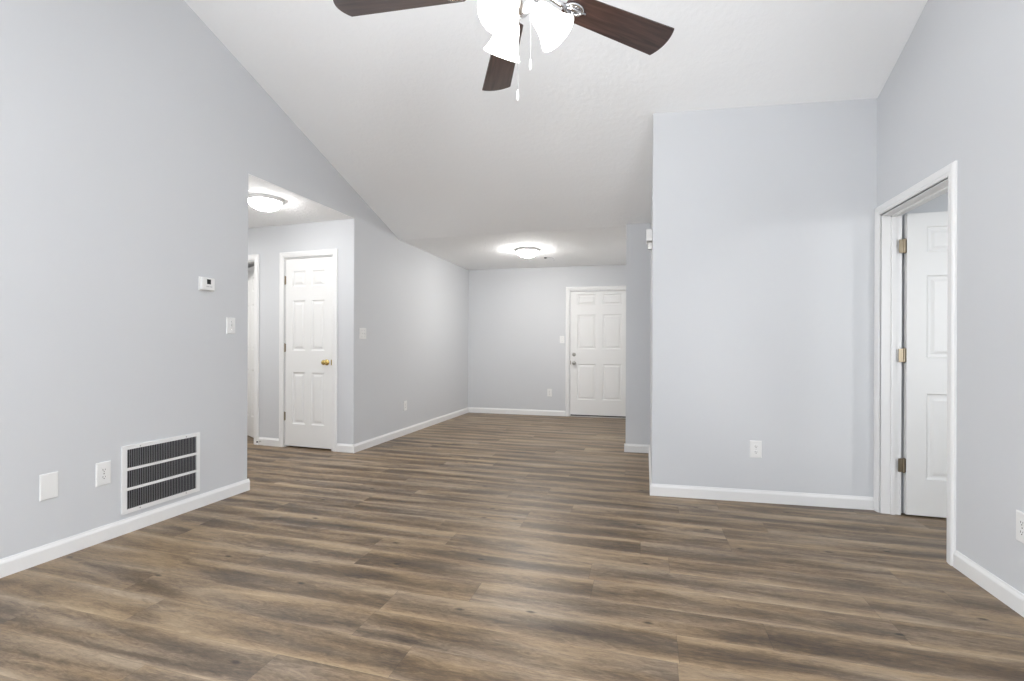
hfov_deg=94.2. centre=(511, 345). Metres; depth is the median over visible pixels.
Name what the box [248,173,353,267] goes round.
ceiling
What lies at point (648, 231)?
door chime
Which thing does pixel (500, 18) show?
ceiling fan
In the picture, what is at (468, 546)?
floor
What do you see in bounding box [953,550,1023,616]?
baseboard
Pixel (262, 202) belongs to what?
flush ceiling light
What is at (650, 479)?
baseboard
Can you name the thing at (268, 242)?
wall
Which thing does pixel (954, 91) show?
wall
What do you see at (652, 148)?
wall
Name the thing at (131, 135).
wall
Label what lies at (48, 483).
blank plate
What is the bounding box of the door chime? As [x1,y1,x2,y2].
[646,229,651,249]
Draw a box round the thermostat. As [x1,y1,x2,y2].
[198,276,214,291]
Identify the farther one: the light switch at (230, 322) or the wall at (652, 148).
the wall at (652, 148)
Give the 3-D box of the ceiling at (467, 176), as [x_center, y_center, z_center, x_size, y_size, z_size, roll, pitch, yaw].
[0.086,-1.825,2.980,4.820,1.545,10.020,0,0,16]
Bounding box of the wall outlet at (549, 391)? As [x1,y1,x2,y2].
[547,389,551,396]
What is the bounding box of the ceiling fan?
[333,0,673,100]
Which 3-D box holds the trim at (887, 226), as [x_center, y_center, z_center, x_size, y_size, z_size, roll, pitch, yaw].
[2.475,0.095,2.884,0.136,2.108,0.895,0,0,16]
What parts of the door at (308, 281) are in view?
knob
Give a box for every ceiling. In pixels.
[184,0,927,269]
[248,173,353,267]
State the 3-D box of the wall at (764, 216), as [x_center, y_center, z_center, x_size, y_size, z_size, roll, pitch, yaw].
[1.815,-0.321,3.489,1.510,2.933,0.020,0,0,12]
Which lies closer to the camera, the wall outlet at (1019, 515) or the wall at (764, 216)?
the wall outlet at (1019, 515)
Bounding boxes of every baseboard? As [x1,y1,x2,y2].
[0,407,468,577]
[258,437,353,452]
[469,407,564,415]
[624,443,648,452]
[649,445,651,486]
[650,483,873,509]
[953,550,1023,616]
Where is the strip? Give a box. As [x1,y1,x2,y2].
[570,414,625,417]
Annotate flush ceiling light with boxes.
[248,193,284,211]
[515,247,539,258]
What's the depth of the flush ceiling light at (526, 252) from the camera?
6.30 m
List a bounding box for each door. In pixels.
[247,266,253,437]
[284,257,331,448]
[570,291,625,415]
[898,211,947,517]
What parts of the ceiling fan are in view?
blade, lamp shade, lamp shade, blade, bulb, pull chain, lamp shade, blade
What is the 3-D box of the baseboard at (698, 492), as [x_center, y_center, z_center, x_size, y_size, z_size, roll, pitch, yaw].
[1.790,1.102,3.475,1.504,0.088,0.014,0,0,12]
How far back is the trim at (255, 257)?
5.40 m
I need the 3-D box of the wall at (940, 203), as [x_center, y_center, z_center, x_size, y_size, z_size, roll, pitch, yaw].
[4.089,-0.095,2.966,2.931,2.500,0.198,0,0,16]
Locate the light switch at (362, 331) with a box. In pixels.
[359,328,365,338]
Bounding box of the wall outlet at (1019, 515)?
[1016,510,1023,542]
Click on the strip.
(570, 414)
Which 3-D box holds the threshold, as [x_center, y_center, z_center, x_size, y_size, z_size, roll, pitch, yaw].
[1.392,1.138,7.592,0.910,0.012,0.112,0,0,14]
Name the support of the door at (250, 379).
in the wall at (268, 242)
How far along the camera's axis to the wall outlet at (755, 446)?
3.48 m
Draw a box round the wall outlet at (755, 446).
[750,440,761,457]
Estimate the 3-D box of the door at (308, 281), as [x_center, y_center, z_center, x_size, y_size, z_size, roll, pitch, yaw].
[-2.240,0.079,5.185,0.640,2.066,0.102,0,0,18]
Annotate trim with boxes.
[248,254,258,444]
[279,249,337,451]
[565,286,625,415]
[873,160,957,565]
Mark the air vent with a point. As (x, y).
(154, 472)
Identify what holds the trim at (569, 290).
attached to the wall at (517, 316)
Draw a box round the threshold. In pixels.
[570,415,625,418]
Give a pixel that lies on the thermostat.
(204, 283)
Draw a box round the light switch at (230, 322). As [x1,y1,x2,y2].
[226,318,234,333]
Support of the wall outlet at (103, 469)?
attached to the wall at (131, 135)
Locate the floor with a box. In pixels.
[0,413,1023,680]
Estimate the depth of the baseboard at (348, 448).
5.30 m
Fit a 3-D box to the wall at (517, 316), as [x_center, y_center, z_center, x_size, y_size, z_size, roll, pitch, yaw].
[0.797,-0.078,7.770,3.300,2.440,0.150,0,0,14]
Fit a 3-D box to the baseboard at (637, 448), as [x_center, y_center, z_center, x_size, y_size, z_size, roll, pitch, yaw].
[1.335,1.100,5.083,0.264,0.088,0.014,0,0,13]
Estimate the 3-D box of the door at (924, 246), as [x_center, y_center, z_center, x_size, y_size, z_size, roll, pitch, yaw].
[2.994,0.127,3.090,0.800,2.024,0.102,0,0,16]
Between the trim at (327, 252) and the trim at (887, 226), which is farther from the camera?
the trim at (327, 252)
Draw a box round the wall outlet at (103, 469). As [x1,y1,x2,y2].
[96,460,110,486]
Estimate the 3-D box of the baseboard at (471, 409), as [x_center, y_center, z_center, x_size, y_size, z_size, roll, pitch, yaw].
[0.061,1.095,7.864,1.635,0.088,0.014,0,0,14]
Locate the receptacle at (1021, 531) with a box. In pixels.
[1019,529,1023,536]
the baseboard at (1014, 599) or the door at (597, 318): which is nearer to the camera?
the baseboard at (1014, 599)
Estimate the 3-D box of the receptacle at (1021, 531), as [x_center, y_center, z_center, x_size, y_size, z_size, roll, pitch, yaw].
[2.173,0.798,2.025,0.003,0.025,0.033,0,0,16]
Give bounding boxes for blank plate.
[39,471,57,500]
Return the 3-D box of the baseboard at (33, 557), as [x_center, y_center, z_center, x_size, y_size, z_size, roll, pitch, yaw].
[-2.128,1.086,3.486,0.014,0.088,9.565,0,0,17]
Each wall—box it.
[0,0,468,558]
[248,219,353,443]
[468,265,625,414]
[626,223,650,444]
[650,148,652,478]
[652,98,876,496]
[877,0,1023,593]
[901,192,947,512]
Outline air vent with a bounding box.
[121,432,199,514]
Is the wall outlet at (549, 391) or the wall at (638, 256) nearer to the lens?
the wall at (638, 256)
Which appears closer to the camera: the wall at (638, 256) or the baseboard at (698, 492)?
the baseboard at (698, 492)
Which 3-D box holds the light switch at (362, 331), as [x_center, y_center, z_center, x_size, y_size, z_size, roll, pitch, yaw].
[-1.612,-0.129,5.162,0.020,0.120,0.122,0,0,17]

